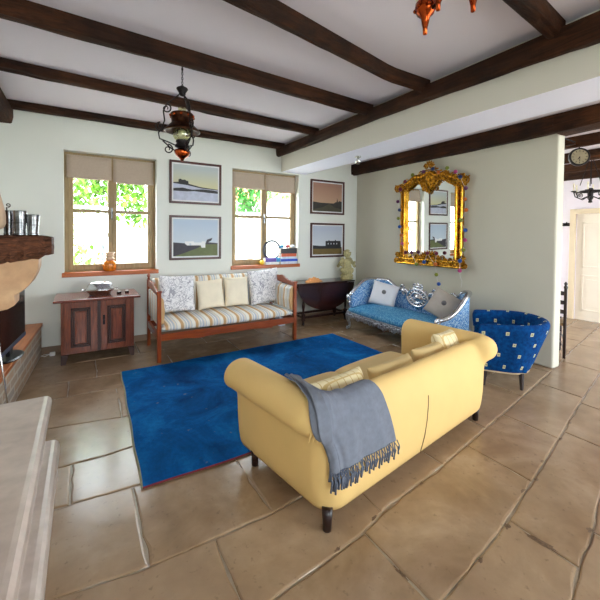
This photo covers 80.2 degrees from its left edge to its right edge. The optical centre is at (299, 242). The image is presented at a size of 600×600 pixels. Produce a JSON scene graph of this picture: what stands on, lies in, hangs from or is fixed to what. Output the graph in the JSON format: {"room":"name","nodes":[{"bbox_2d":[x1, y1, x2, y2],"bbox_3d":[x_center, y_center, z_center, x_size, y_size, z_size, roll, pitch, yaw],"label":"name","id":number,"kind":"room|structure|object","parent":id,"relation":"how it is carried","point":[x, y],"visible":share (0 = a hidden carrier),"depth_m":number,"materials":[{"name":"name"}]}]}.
{"room":"traditional dwelling","nodes":[
{"label":"traditional dwelling","id":0,"kind":"room"},
{"bbox_2d":[0,109,356,347],"bbox_3d":[0.003,-0.273,6.781,9.600,3.400,0.300,0,2,-31],"label":"wall","id":1,"kind":"structure","parent":0,"point":[33,146],"depth_m":5.15,"materials":[{"name":"paint"}]},
{"bbox_2d":[62,151,158,277],"bbox_3d":[-2.663,-0.381,5.064,1.200,1.685,0.225,0,2,-31],"label":"window","id":2,"kind":"structure","parent":1,"relation":"in","point":[71,269],"depth_m":5.08,"materials":[{"name":"brown wood"}]},
{"bbox_2d":[66,154,111,180],"bbox_3d":[-2.899,-1.023,4.912,0.536,0.323,0.038,0,2,-31],"label":"blind","id":3,"kind":"object","parent":2,"relation":"attached to","point":[78,166],"visible":1,"depth_m":4.91,"materials":[{"name":"fabric"}]},
{"bbox_2d":[103,252,115,270],"bbox_3d":[-2.692,0.271,5.039,0.170,0.262,0.170,0,2,-31],"label":"jar","id":4,"kind":"object","parent":2,"relation":"on","point":[109,264],"visible":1,"depth_m":4.98,"materials":[{"name":"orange glass"}]},
{"bbox_2d":[113,159,153,184],"bbox_3d":[-2.425,-1.013,5.202,0.536,0.348,0.038,0,2,-31],"label":"blind","id":5,"kind":"object","parent":2,"relation":"attached to","point":[124,171],"visible":1,"depth_m":5.20,"materials":[{"name":"fabric"}]},
{"bbox_2d":[7,99,284,148],"bbox_3d":[-2.040,-1.663,5.186,4.060,0.086,0.196,0,2,-31],"label":"trim","id":6,"kind":"structure","parent":1,"relation":"attached to","point":[15,104],"depth_m":4.84,"materials":[{"name":"brown wood"}]},
{"bbox_2d":[41,308,347,353],"bbox_3d":[-1.361,1.394,5.814,5.850,0.085,0.012,0,2,-31],"label":"baseboard","id":7,"kind":"structure","parent":1,"relation":"attached to","point":[44,350],"depth_m":5.36,"materials":[{"name":"wood"}]},
{"bbox_2d":[169,215,220,259],"bbox_3d":[-1.630,-0.071,5.596,0.805,0.684,0.028,0,2,-31],"label":"framed picture","id":8,"kind":"object","parent":1,"relation":"attached to","point":[190,237],"visible":1,"depth_m":5.58,"materials":[{"name":"brown wood"}]},
{"bbox_2d":[169,159,221,205],"bbox_3d":[-1.622,-0.922,5.576,0.805,0.654,0.028,0,2,-31],"label":"framed picture","id":9,"kind":"object","parent":1,"relation":"attached to","point":[189,182],"visible":1,"depth_m":5.56,"materials":[{"name":"dark wood"},{"name":"printed paper"},{"name":"glass"}]},
{"bbox_2d":[173,164,217,201],"bbox_3d":[-1.623,-0.922,5.577,0.693,0.542,0.002,0,2,-31],"label":"print","id":10,"kind":"object","parent":9,"relation":"attached to","point":[191,182],"depth_m":5.57},
{"bbox_2d":[231,170,299,269],"bbox_3d":[-0.617,-0.391,6.314,1.335,1.685,0.225,0,2,-31],"label":"window","id":11,"kind":"structure","parent":1,"relation":"in","point":[237,264],"depth_m":6.33,"materials":[{"name":"brown wood"}]},
{"bbox_2d":[232,171,264,189],"bbox_3d":[-0.881,-1.055,6.144,0.603,0.278,0.038,0,2,-31],"label":"blind","id":12,"kind":"object","parent":11,"relation":"attached to","point":[243,180],"visible":0.98,"depth_m":6.14,"materials":[{"name":"fabric"}]},
{"bbox_2d":[264,262,278,264],"bbox_3d":[-0.510,0.369,6.340,0.260,0.045,0.110,0,2,-31],"label":"book","id":13,"kind":"object","parent":11,"relation":"on","point":[265,263],"visible":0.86,"depth_m":6.28,"materials":[{"name":"white paper"}]},
{"bbox_2d":[263,257,275,261],"bbox_3d":[-0.539,0.310,6.321,0.210,0.070,0.110,0,2,-31],"label":"book","id":14,"kind":"object","parent":13,"relation":"on","point":[273,259],"visible":0.95,"depth_m":6.27,"materials":[{"name":"purple paper"}]},
{"bbox_2d":[263,240,279,257],"bbox_3d":[-0.506,0.137,6.428,0.369,0.370,0.062,0,2,-35],"label":"glass dish","id":15,"kind":"object","parent":14,"relation":"on","point":[268,241],"visible":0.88,"depth_m":6.37,"materials":[{"name":"glass"}]},
{"bbox_2d":[265,175,294,192],"bbox_3d":[-0.350,-1.045,6.469,0.603,0.303,0.038,0,2,-31],"label":"blind","id":16,"kind":"object","parent":11,"relation":"attached to","point":[277,184],"visible":1,"depth_m":6.46,"materials":[{"name":"fabric"}]},
{"bbox_2d":[279,261,296,263],"bbox_3d":[-0.227,0.367,6.510,0.340,0.045,0.115,0,2,-31],"label":"book","id":17,"kind":"object","parent":11,"relation":"on","point":[285,262],"visible":0.84,"depth_m":6.46,"materials":[{"name":"white paper"}]},
{"bbox_2d":[281,259,297,261],"bbox_3d":[-0.222,0.321,6.512,0.350,0.045,0.115,0,2,-31],"label":"book","id":18,"kind":"object","parent":17,"relation":"on","point":[282,260],"visible":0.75,"depth_m":6.45,"materials":[{"name":"blue paper"}]},
{"bbox_2d":[278,256,296,258],"bbox_3d":[-0.226,0.278,6.508,0.320,0.040,0.115,0,2,-31],"label":"book","id":19,"kind":"object","parent":18,"relation":"on","point":[291,257],"visible":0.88,"depth_m":6.47,"materials":[{"name":"white paper"}]},
{"bbox_2d":[278,253,295,256],"bbox_3d":[-0.230,0.230,6.504,0.310,0.055,0.115,0,2,-31],"label":"book","id":20,"kind":"object","parent":19,"relation":"on","point":[288,254],"visible":0.91,"depth_m":6.45,"materials":[{"name":"red paper"}]},
{"bbox_2d":[278,248,296,253],"bbox_3d":[-0.229,0.153,6.503,0.330,0.095,0.115,0,2,-31],"label":"book","id":21,"kind":"object","parent":20,"relation":"on","point":[280,250],"visible":0.98,"depth_m":6.44,"materials":[{"name":"black paper"}]},
{"bbox_2d":[310,179,344,214],"bbox_3d":[0.539,-0.867,6.898,0.798,0.652,0.028,0,2,-31],"label":"framed picture","id":22,"kind":"object","parent":1,"relation":"attached to","point":[326,197],"visible":1,"depth_m":6.89,"materials":[{"name":"multicoloured paper"}]},
{"bbox_2d":[313,182,341,211],"bbox_3d":[0.539,-0.867,6.899,0.686,0.540,0.002,0,2,-31],"label":"print","id":23,"kind":"object","parent":22,"relation":"attached to","point":[327,196],"depth_m":6.90},
{"bbox_2d":[310,223,344,257],"bbox_3d":[0.540,-0.041,6.923,0.802,0.658,0.028,0,2,-31],"label":"framed picture","id":24,"kind":"object","parent":1,"relation":"attached to","point":[326,239],"visible":0.91,"depth_m":6.91,"materials":[{"name":"multicoloured paper"}]},
{"bbox_2d":[313,226,341,254],"bbox_3d":[0.539,-0.041,6.923,0.690,0.546,0.002,0,2,-31],"label":"print","id":25,"kind":"object","parent":24,"relation":"attached to","point":[327,240],"depth_m":6.92},
{"bbox_2d":[355,156,360,164],"bbox_3d":[0.819,-1.154,5.021,0.089,0.121,0.123,0,1,-4],"label":"spotlight","id":26,"kind":"object","parent":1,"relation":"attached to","point":[358,161],"visible":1,"depth_m":4.99,"materials":[{"name":"grey metal"}]},
{"bbox_2d":[276,10,599,156],"bbox_3d":[1.736,-1.402,2.872,0.134,0.296,8.120,0,2,-31],"label":"ceiling beam","id":27,"kind":"structure","parent":1,"relation":"attached to","point":[584,32],"depth_m":3.05,"materials":[{"name":"brown wood"}]},
{"bbox_2d":[281,9,599,174],"bbox_3d":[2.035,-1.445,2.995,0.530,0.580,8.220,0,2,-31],"label":"ceiling","id":28,"kind":"structure","parent":1,"relation":"attached to","point":[571,79],"depth_m":3.37,"materials":[{"name":"paint"}]},
{"bbox_2d":[564,160,599,173],"bbox_3d":[5.459,-1.262,5.139,0.118,0.161,8.100,0,2,-31],"label":"trim","id":29,"kind":"structure","parent":1,"relation":"attached to","point":[568,168],"depth_m":6.11,"materials":[{"name":"brown wood"}]},
{"bbox_2d":[564,148,599,163],"bbox_3d":[4.792,-1.293,4.731,0.117,0.162,8.100,0,2,-31],"label":"trim","id":30,"kind":"structure","parent":1,"relation":"attached to","point":[594,153],"depth_m":5.33,"materials":[{"name":"brown wood"}]},
{"bbox_2d":[565,132,599,149],"bbox_3d":[3.940,-1.305,4.210,0.116,0.161,8.100,0,2,-31],"label":"trim","id":31,"kind":"structure","parent":1,"relation":"attached to","point":[589,139],"depth_m":4.59,"materials":[{"name":"brown wood"}]},
{"bbox_2d":[0,0,599,143],"bbox_3d":[-0.007,-1.667,1.799,4.200,0.120,8.320,0,2,-31],"label":"ceiling","id":32,"kind":"structure","parent":0,"point":[457,38],"depth_m":3.05,"materials":[{"name":"paint"}]},
{"bbox_2d":[0,57,318,134],"bbox_3d":[-1.417,-1.626,4.167,4.077,0.101,0.154,0,2,-35],"label":"trim","id":33,"kind":"structure","parent":32,"relation":"attached to","point":[6,65],"depth_m":3.86,"materials":[{"name":"brown wood"}]},
{"bbox_2d":[0,0,372,114],"bbox_3d":[-0.826,-1.580,3.197,4.072,0.136,0.159,0,2,-34],"label":"ceiling beam","id":34,"kind":"structure","parent":32,"relation":"attached to","point":[26,12],"depth_m":2.90,"materials":[{"name":"brown wood"}]},
{"bbox_2d":[155,67,199,160],"bbox_3d":[-1.045,-1.125,3.093,0.369,0.825,0.379,0,2,-31],"label":"oil lamp","id":35,"kind":"object","parent":34,"relation":"hanging from","point":[182,122],"visible":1,"depth_m":3.09,"materials":[{"name":"black metal"}]},
{"bbox_2d":[223,0,429,91],"bbox_3d":[-0.291,-1.556,2.309,4.136,0.131,0.183,-1,2,-41],"label":"trim","id":36,"kind":"structure","parent":32,"relation":"attached to","point":[275,12],"depth_m":2.72,"materials":[{"name":"brown wood"}]},
{"bbox_2d":[503,0,565,38],"bbox_3d":[0.273,-1.527,1.399,4.092,0.135,0.166,0,2,-37],"label":"trim","id":37,"kind":"structure","parent":32,"relation":"attached to","point":[540,14],"depth_m":2.37,"materials":[{"name":"brown wood"}]},
{"bbox_2d":[413,0,476,34],"bbox_3d":[0.569,-1.156,1.280,0.218,0.635,0.426,1,1,-1],"label":"chandelier","id":38,"kind":"object","parent":37,"relation":"hanging from","point":[424,9],"visible":1,"depth_m":1.42,"materials":[{"name":"brown metal"}]},
{"bbox_2d":[15,314,599,599],"bbox_3d":[2.173,1.591,3.244,9.300,0.121,8.250,0,2,-31],"label":"floor","id":39,"kind":"structure","parent":0,"point":[504,504],"depth_m":2.05,"materials":[{"name":"stone"}]},
{"bbox_2d":[0,349,7,402],"bbox_3d":[-2.295,1.055,2.768,0.027,0.882,0.203,0,1,-16],"label":"fire poker","id":40,"kind":"object","parent":39,"relation":"on","point":[1,363],"visible":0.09,"depth_m":2.76,"materials":[{"name":"grey metal"}]},
{"bbox_2d":[0,323,42,404],"bbox_3d":[-2.944,1.270,3.421,0.455,0.415,2.365,0,2,-28],"label":"bench","id":41,"kind":"object","parent":39,"relation":"on","point":[17,373],"visible":0.75,"depth_m":3.63,"materials":[{"name":"brick"}]},
{"bbox_2d":[0,290,25,364],"bbox_3d":[-2.694,0.778,3.300,0.205,0.580,0.840,0,1,-26],"label":"television","id":42,"kind":"object","parent":41,"relation":"on","point":[12,320],"visible":0.91,"depth_m":3.28,"materials":[{"name":"black plastic"}]},
{"bbox_2d":[0,396,59,599],"bbox_3d":[-1.022,1.339,0.535,0.915,0.450,4.070,0,2,-31],"label":"stone hearth","id":43,"kind":"object","parent":39,"relation":"on","point":[28,462],"visible":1,"depth_m":1.69,"materials":[{"name":"stone"}]},
{"bbox_2d":[0,258,41,310],"bbox_3d":[-2.173,0.578,2.311,0.798,0.946,0.220,0,2,-31],"label":"stone corbel","id":44,"kind":"object","parent":43,"relation":"on","point":[15,277],"visible":0.91,"depth_m":2.35,"materials":[{"name":"stone"}]},
{"bbox_2d":[0,235,53,263],"bbox_3d":[-2.137,0.060,2.319,0.872,0.244,0.389,0,2,-31],"label":"mantel shelf","id":45,"kind":"object","parent":44,"relation":"on","point":[13,248],"visible":0.99,"depth_m":2.33,"materials":[{"name":"brown wood"}]},
{"bbox_2d":[0,195,5,228],"bbox_3d":[-2.028,-0.286,2.339,0.154,0.427,0.148,0,2,-31],"label":"carved ornament","id":46,"kind":"object","parent":45,"relation":"on","point":[2,210],"visible":0.95,"depth_m":2.35,"materials":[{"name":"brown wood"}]},
{"bbox_2d":[6,203,10,234],"bbox_3d":[-1.935,-0.152,2.353,0.039,0.211,0.039,1,1,14],"label":"candlestick","id":47,"kind":"object","parent":45,"relation":"on","point":[7,203],"visible":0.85,"depth_m":2.35,"materials":[{"name":"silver metal"}]},
{"bbox_2d":[3,210,14,234],"bbox_3d":[-2.008,-0.135,2.462,0.078,0.170,0.078,0,2,-31],"label":"beaker","id":48,"kind":"object","parent":45,"relation":"on","point":[10,212],"visible":0.41,"depth_m":2.44,"materials":[{"name":"silver metal"}]},
{"bbox_2d":[13,210,26,234],"bbox_3d":[-1.876,-0.129,2.390,0.078,0.165,0.078,0,2,-31],"label":"beaker","id":49,"kind":"object","parent":45,"relation":"on","point":[20,222],"visible":0.95,"depth_m":2.36,"materials":[{"name":"silver metal"}]},
{"bbox_2d":[26,214,39,234],"bbox_3d":[-1.818,-0.118,2.426,0.078,0.141,0.078,0,2,-31],"label":"beaker","id":50,"kind":"object","parent":45,"relation":"on","point":[32,220],"visible":0.98,"depth_m":2.40,"materials":[{"name":"silver metal"}]},
{"bbox_2d":[41,351,54,356],"bbox_3d":[-3.217,1.426,4.552,0.154,0.045,0.098,0,2,-31],"label":"power adapter","id":51,"kind":"object","parent":39,"relation":"on","point":[50,353],"visible":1,"depth_m":4.54,"materials":[{"name":"white plastic"}]},
{"bbox_2d":[53,289,140,365],"bbox_3d":[-2.599,1.061,4.591,0.925,0.785,0.630,0,2,-31],"label":"sideboard","id":52,"kind":"object","parent":39,"relation":"on","point":[89,323],"visible":1,"depth_m":4.40,"materials":[{"name":"brown wood"}]},
{"bbox_2d":[81,281,117,294],"bbox_3d":[-2.573,0.585,4.588,0.427,0.166,0.242,0,2,-31],"label":"covered dish","id":53,"kind":"object","parent":52,"relation":"on","point":[98,287],"visible":1,"depth_m":4.51,"materials":[{"name":"grey metal"}]},
{"bbox_2d":[85,288,114,294],"bbox_3d":[-2.573,0.633,4.589,0.336,0.070,0.242,0,2,-31],"label":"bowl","id":54,"kind":"object","parent":53,"relation":"on","point":[92,291],"depth_m":4.49,"materials":[{"name":"brown metal"}]},
{"bbox_2d":[147,268,297,362],"bbox_3d":[-1.101,0.947,5.174,1.980,1.015,0.839,0,2,-31],"label":"settee","id":55,"kind":"object","parent":39,"relation":"on","point":[286,295],"visible":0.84,"depth_m":4.98,"materials":[{"name":"fabric"}]},
{"bbox_2d":[159,275,194,311],"bbox_3d":[-1.727,0.720,5.012,0.488,0.506,0.215,0,2,-28],"label":"throw pillow","id":56,"kind":"object","parent":55,"relation":"on","point":[177,294],"visible":0.91,"depth_m":4.96,"materials":[{"name":"white fabric"}]},
{"bbox_2d":[196,278,224,309],"bbox_3d":[-1.323,0.763,5.262,0.417,0.429,0.196,0,2,-28],"label":"bench cushion","id":57,"kind":"object","parent":55,"relation":"on","point":[210,292],"visible":1,"depth_m":5.19,"materials":[{"name":"beige fabric"}]},
{"bbox_2d":[161,303,292,329],"bbox_3d":[-1.091,1.050,5.157,1.880,0.140,0.757,0,2,-31],"label":"seat cushion","id":58,"kind":"object","parent":55,"relation":"on","point":[187,319],"depth_m":4.94,"materials":[{"name":"multicoloured fabric"}]},
{"bbox_2d":[224,276,248,306],"bbox_3d":[-0.980,0.751,5.476,0.389,0.438,0.198,0,2,-31],"label":"bench cushion","id":59,"kind":"object","parent":55,"relation":"on","point":[236,291],"visible":1,"depth_m":5.40,"materials":[{"name":"beige fabric"}]},
{"bbox_2d":[247,267,278,304],"bbox_3d":[-0.568,0.699,5.725,0.578,0.563,0.212,0,2,-32],"label":"bench cushion","id":60,"kind":"object","parent":55,"relation":"on","point":[262,283],"visible":0.85,"depth_m":5.63,"materials":[{"name":"white fabric"}]},
{"bbox_2d":[120,333,382,488],"bbox_3d":[-0.191,1.484,3.943,3.169,0.016,2.219,0,2,-31],"label":"area rug","id":61,"kind":"object","parent":39,"relation":"on","point":[183,415],"visible":0.59,"depth_m":3.33,"materials":[{"name":"blue carpet"}]},
{"bbox_2d":[282,277,354,325],"bbox_3d":[0.357,1.069,6.519,1.320,0.735,0.465,0,2,-31],"label":"table","id":62,"kind":"object","parent":39,"relation":"on","point":[327,294],"visible":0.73,"depth_m":6.33,"materials":[{"name":"brown wood"}]},
{"bbox_2d":[306,277,321,282],"bbox_3d":[0.257,0.656,6.354,0.198,0.094,0.340,2,2,41],"label":"folded cloth","id":63,"kind":"object","parent":62,"relation":"on","point":[314,279],"visible":1,"depth_m":6.29,"materials":[{"name":"orange fabric"}]},
{"bbox_2d":[337,249,355,278],"bbox_3d":[0.889,0.416,6.851,0.365,0.566,0.250,1,1,11],"label":"cherub statue","id":64,"kind":"object","parent":62,"relation":"on","point":[347,270],"visible":1,"depth_m":6.79,"materials":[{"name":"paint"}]},
{"bbox_2d":[340,268,353,273],"bbox_3d":[0.904,0.545,6.804,0.264,0.119,0.133,0,1,-3],"label":"drapery","id":65,"kind":"object","parent":64,"relation":"hanging from","point":[344,270],"depth_m":6.77,"materials":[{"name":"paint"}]},
{"bbox_2d":[224,319,496,532],"bbox_3d":[0.625,1.169,2.786,2.215,0.715,0.970,-1,2,-40],"label":"sofa","id":66,"kind":"object","parent":39,"relation":"on","point":[427,397],"visible":0.76,"depth_m":2.32,"materials":[{"name":"beige fabric"}]},
{"bbox_2d":[303,372,339,383],"bbox_3d":[0.201,1.163,2.583,0.840,0.150,0.730,-1,2,-40],"label":"seat cushion","id":67,"kind":"object","parent":66,"relation":"on","point":[313,379],"depth_m":2.89,"materials":[{"name":"beige fabric"}]},
{"bbox_2d":[311,366,363,390],"bbox_3d":[0.262,0.990,2.323,0.491,0.231,0.189,-1,2,-42],"label":"sofa cushion","id":68,"kind":"object","parent":66,"relation":"on","point":[346,378],"visible":0.29,"depth_m":2.29,"materials":[{"name":"beige fabric"}]},
{"bbox_2d":[284,373,399,494],"bbox_3d":[0.206,1.044,2.120,0.679,0.534,0.465,-1,2,-40],"label":"throw blanket","id":69,"kind":"object","parent":66,"relation":"on","point":[353,422],"visible":0.99,"depth_m":1.95,"materials":[{"name":"grey fabric"}]},
{"bbox_2d":[335,351,410,379],"bbox_3d":[0.845,1.156,3.130,0.840,0.150,0.730,-1,2,-40],"label":"seat cushion","id":70,"kind":"object","parent":66,"relation":"on","point":[380,358],"depth_m":3.23,"materials":[{"name":"beige fabric"}]},
{"bbox_2d":[367,353,412,379],"bbox_3d":[0.701,1.006,2.640,0.507,0.247,0.198,-1,2,-40],"label":"sofa cushion","id":71,"kind":"object","parent":66,"relation":"on","point":[380,369],"visible":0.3,"depth_m":2.58,"materials":[{"name":"beige fabric"}]},
{"bbox_2d":[411,342,444,361],"bbox_3d":[1.096,0.987,2.978,0.432,0.247,0.199,-1,2,-40],"label":"sofa cushion","id":72,"kind":"object","parent":66,"relation":"on","point":[422,352],"visible":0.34,"depth_m":2.89,"materials":[{"name":"beige fabric"}]},
{"bbox_2d":[431,329,458,348],"bbox_3d":[1.305,0.924,3.164,0.301,0.246,0.192,-1,2,-40],"label":"sofa cushion","id":73,"kind":"object","parent":66,"relation":"on","point":[448,338],"visible":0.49,"depth_m":3.10,"materials":[{"name":"beige fabric"}]},
{"bbox_2d":[345,277,471,334],"bbox_3d":[1.581,1.055,5.452,0.887,0.853,1.881,0,2,-31],"label":"settee","id":74,"kind":"object","parent":39,"relation":"on","point":[409,304],"visible":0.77,"depth_m":5.51,"materials":[{"name":"blue fabric"}]},
{"bbox_2d":[368,280,399,306],"bbox_3d":[1.406,0.875,5.975,0.502,0.460,0.209,1,1,23],"label":"cushion","id":75,"kind":"object","parent":74,"relation":"on","point":[382,293],"visible":0.98,"depth_m":5.91,"materials":[{"name":"white fabric"}]},
{"bbox_2d":[423,287,460,317],"bbox_3d":[2.057,0.907,5.082,0.231,0.517,0.558,-1,2,-44],"label":"cushion","id":76,"kind":"object","parent":74,"relation":"on","point":[441,304],"visible":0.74,"depth_m":5.04,"materials":[{"name":"beige fabric"}]},
{"bbox_2d":[472,309,549,390],"bbox_3d":[2.311,1.165,3.920,0.706,0.705,0.831,1,1,22],"label":"tub chair","id":77,"kind":"object","parent":39,"relation":"on","point":[519,337],"visible":0.77,"depth_m":3.64,"materials":[{"name":"blue fabric"}]},
{"bbox_2d":[559,282,567,358],"bbox_3d":[3.367,1.004,4.889,0.428,1.000,0.424,1,2,29],"label":"chair","id":78,"kind":"object","parent":39,"relation":"on","point":[563,322],"visible":0.4,"depth_m":4.63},
{"bbox_2d":[356,134,564,367],"bbox_3d":[2.162,-0.025,5.810,0.170,2.990,3.620,0,2,-31],"label":"wall","id":79,"kind":"structure","parent":0,"point":[513,221],"depth_m":4.81,"materials":[{"name":"paint"}]},
{"bbox_2d":[394,160,469,268],"bbox_3d":[2.044,-0.457,5.647,0.112,1.681,1.370,0,2,-34],"label":"gilt mirror","id":80,"kind":"object","parent":79,"relation":"attached to","point":[432,205],"visible":0.91,"depth_m":5.60,"materials":[{"name":"gold mirror"}]},
{"bbox_2d":[396,166,467,285],"bbox_3d":[2.013,-0.254,5.588,0.079,1.826,1.340,0,2,-31],"label":"garland","id":81,"kind":"object","parent":80,"relation":"hanging from","point":[465,188],"visible":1,"depth_m":5.43,"materials":[{"name":"multicoloured fabric"}]},
{"bbox_2d":[351,115,555,175],"bbox_3d":[2.041,-1.413,5.696,0.178,0.215,3.620,0,2,-31],"label":"trim","id":82,"kind":"structure","parent":79,"relation":"attached to","point":[543,126],"depth_m":5.06,"materials":[{"name":"brown wood"}]},
{"bbox_2d":[553,103,599,135],"bbox_3d":[4.244,-1.312,2.285,0.380,0.215,4.500,0,2,-31],"label":"trim","id":83,"kind":"structure","parent":79,"relation":"attached to","point":[584,119],"depth_m":3.94,"materials":[{"name":"brown wood"}]},
{"bbox_2d":[565,138,589,165],"bbox_3d":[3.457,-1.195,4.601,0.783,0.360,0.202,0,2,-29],"label":"clock","id":84,"kind":"object","parent":79,"relation":"attached to","point":[579,156],"visible":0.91,"depth_m":4.72,"materials":[{"name":"black metal"}]},
{"bbox_2d":[560,178,599,318],"bbox_3d":[6.171,-0.186,5.606,0.200,3.400,8.500,0,2,-31],"label":"wall","id":85,"kind":"structure","parent":0,"point":[569,201],"depth_m":6.94,"materials":[{"name":"paint"}]},
{"bbox_2d":[567,208,599,322],"bbox_3d":[5.530,0.432,6.487,0.120,2.110,1.060,0,2,-31],"label":"door","id":86,"kind":"structure","parent":85,"relation":"in","point":[586,282],"depth_m":6.74,"materials":[{"name":"paint"}]},
{"bbox_2d":[564,129,599,164],"bbox_3d":[4.774,-1.422,4.728,3.090,0.085,8.120,0,2,-31],"label":"ceiling","id":87,"kind":"structure","parent":0,"point":[596,146],"depth_m":5.13,"materials":[{"name":"paint"}]},
{"bbox_2d":[571,160,599,202],"bbox_3d":[4.514,-1.030,5.530,0.507,0.840,0.493,0,2,-31],"label":"chandelier","id":88,"kind":"object","parent":87,"relation":"hanging from","point":[589,191],"visible":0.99,"depth_m":5.52,"materials":[{"name":"black metal"}]},
{"bbox_3d":[4.366,-0.063,-0.358,9.600,3.400,0.200,0,2,-31],"label":"wall","id":89,"kind":"structure","parent":0,"visible":0},
{"bbox_2d":[564,169,599,180],"bbox_3d":[5.970,-1.214,5.453,0.116,0.161,8.100,0,2,-31],"label":"trim","id":90,"kind":"structure","parent":89,"relation":"attached to","point":[576,175],"depth_m":6.62,"materials":[{"name":"brown wood"}]},
{"bbox_3d":[-1.761,-0.147,0.655,0.200,3.400,8.320,0,2,-31],"label":"wall","id":91,"kind":"structure","parent":0,"visible":0},
{"bbox_2d":[0,88,12,122],"bbox_3d":[-1.572,-1.439,0.850,0.359,0.181,8.120,0,2,-31],"label":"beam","id":92,"kind":"structure","parent":91,"relation":"attached to","point":[6,112],"depth_m":4.07,"materials":[{"name":"brown wood"}]},
{"label":"outside","id":93,"kind":"structure","parent":0,"visible":0},
{"bbox_2d":[74,250,146,263],"bbox_3d":[-8.526,1.339,21.904,36.000,0.100,34.250,0,2,-31],"label":"garden","id":94,"kind":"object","parent":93,"point":[122,256],"visible":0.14,"depth_m":27.63,"materials":[{"name":"white"}]},
{"bbox_2d":[74,237,105,263],"bbox_3d":[-6.121,0.650,9.534,2.164,1.905,1.376,0,1,-4],"label":"leafy tree","id":95,"kind":"object","parent":94,"relation":"on","point":[90,246],"visible":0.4,"depth_m":9.61,"materials":[{"name":"green plant"}]},
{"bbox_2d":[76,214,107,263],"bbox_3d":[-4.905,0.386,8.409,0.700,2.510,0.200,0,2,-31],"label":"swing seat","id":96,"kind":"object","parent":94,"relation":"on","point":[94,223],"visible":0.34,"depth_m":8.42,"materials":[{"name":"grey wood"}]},
{"bbox_2d":[73,178,146,261],"bbox_3d":[-4.739,-0.400,7.390,3.994,4.153,1.951,0,2,-31],"label":"leafy tree","id":97,"kind":"object","parent":94,"relation":"on","point":[81,186],"visible":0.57,"depth_m":7.63,"materials":[{"name":"green plant"}]},
{"bbox_2d":[235,188,288,259],"bbox_3d":[-2.278,-0.888,19.238,6.900,4.600,4.200,0,2,-31],"label":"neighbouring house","id":98,"kind":"structure","parent":94,"relation":"on","point":[277,229],"depth_m":17.49,"materials":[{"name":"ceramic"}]},
{"bbox_2d":[236,188,288,258],"bbox_3d":[-1.284,-0.443,10.440,1.718,4.158,2.903,2,2,42],"label":"leafy tree","id":99,"kind":"object","parent":94,"relation":"on","point":[245,208],"visible":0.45,"depth_m":10.00,"materials":[{"name":"green plant"}]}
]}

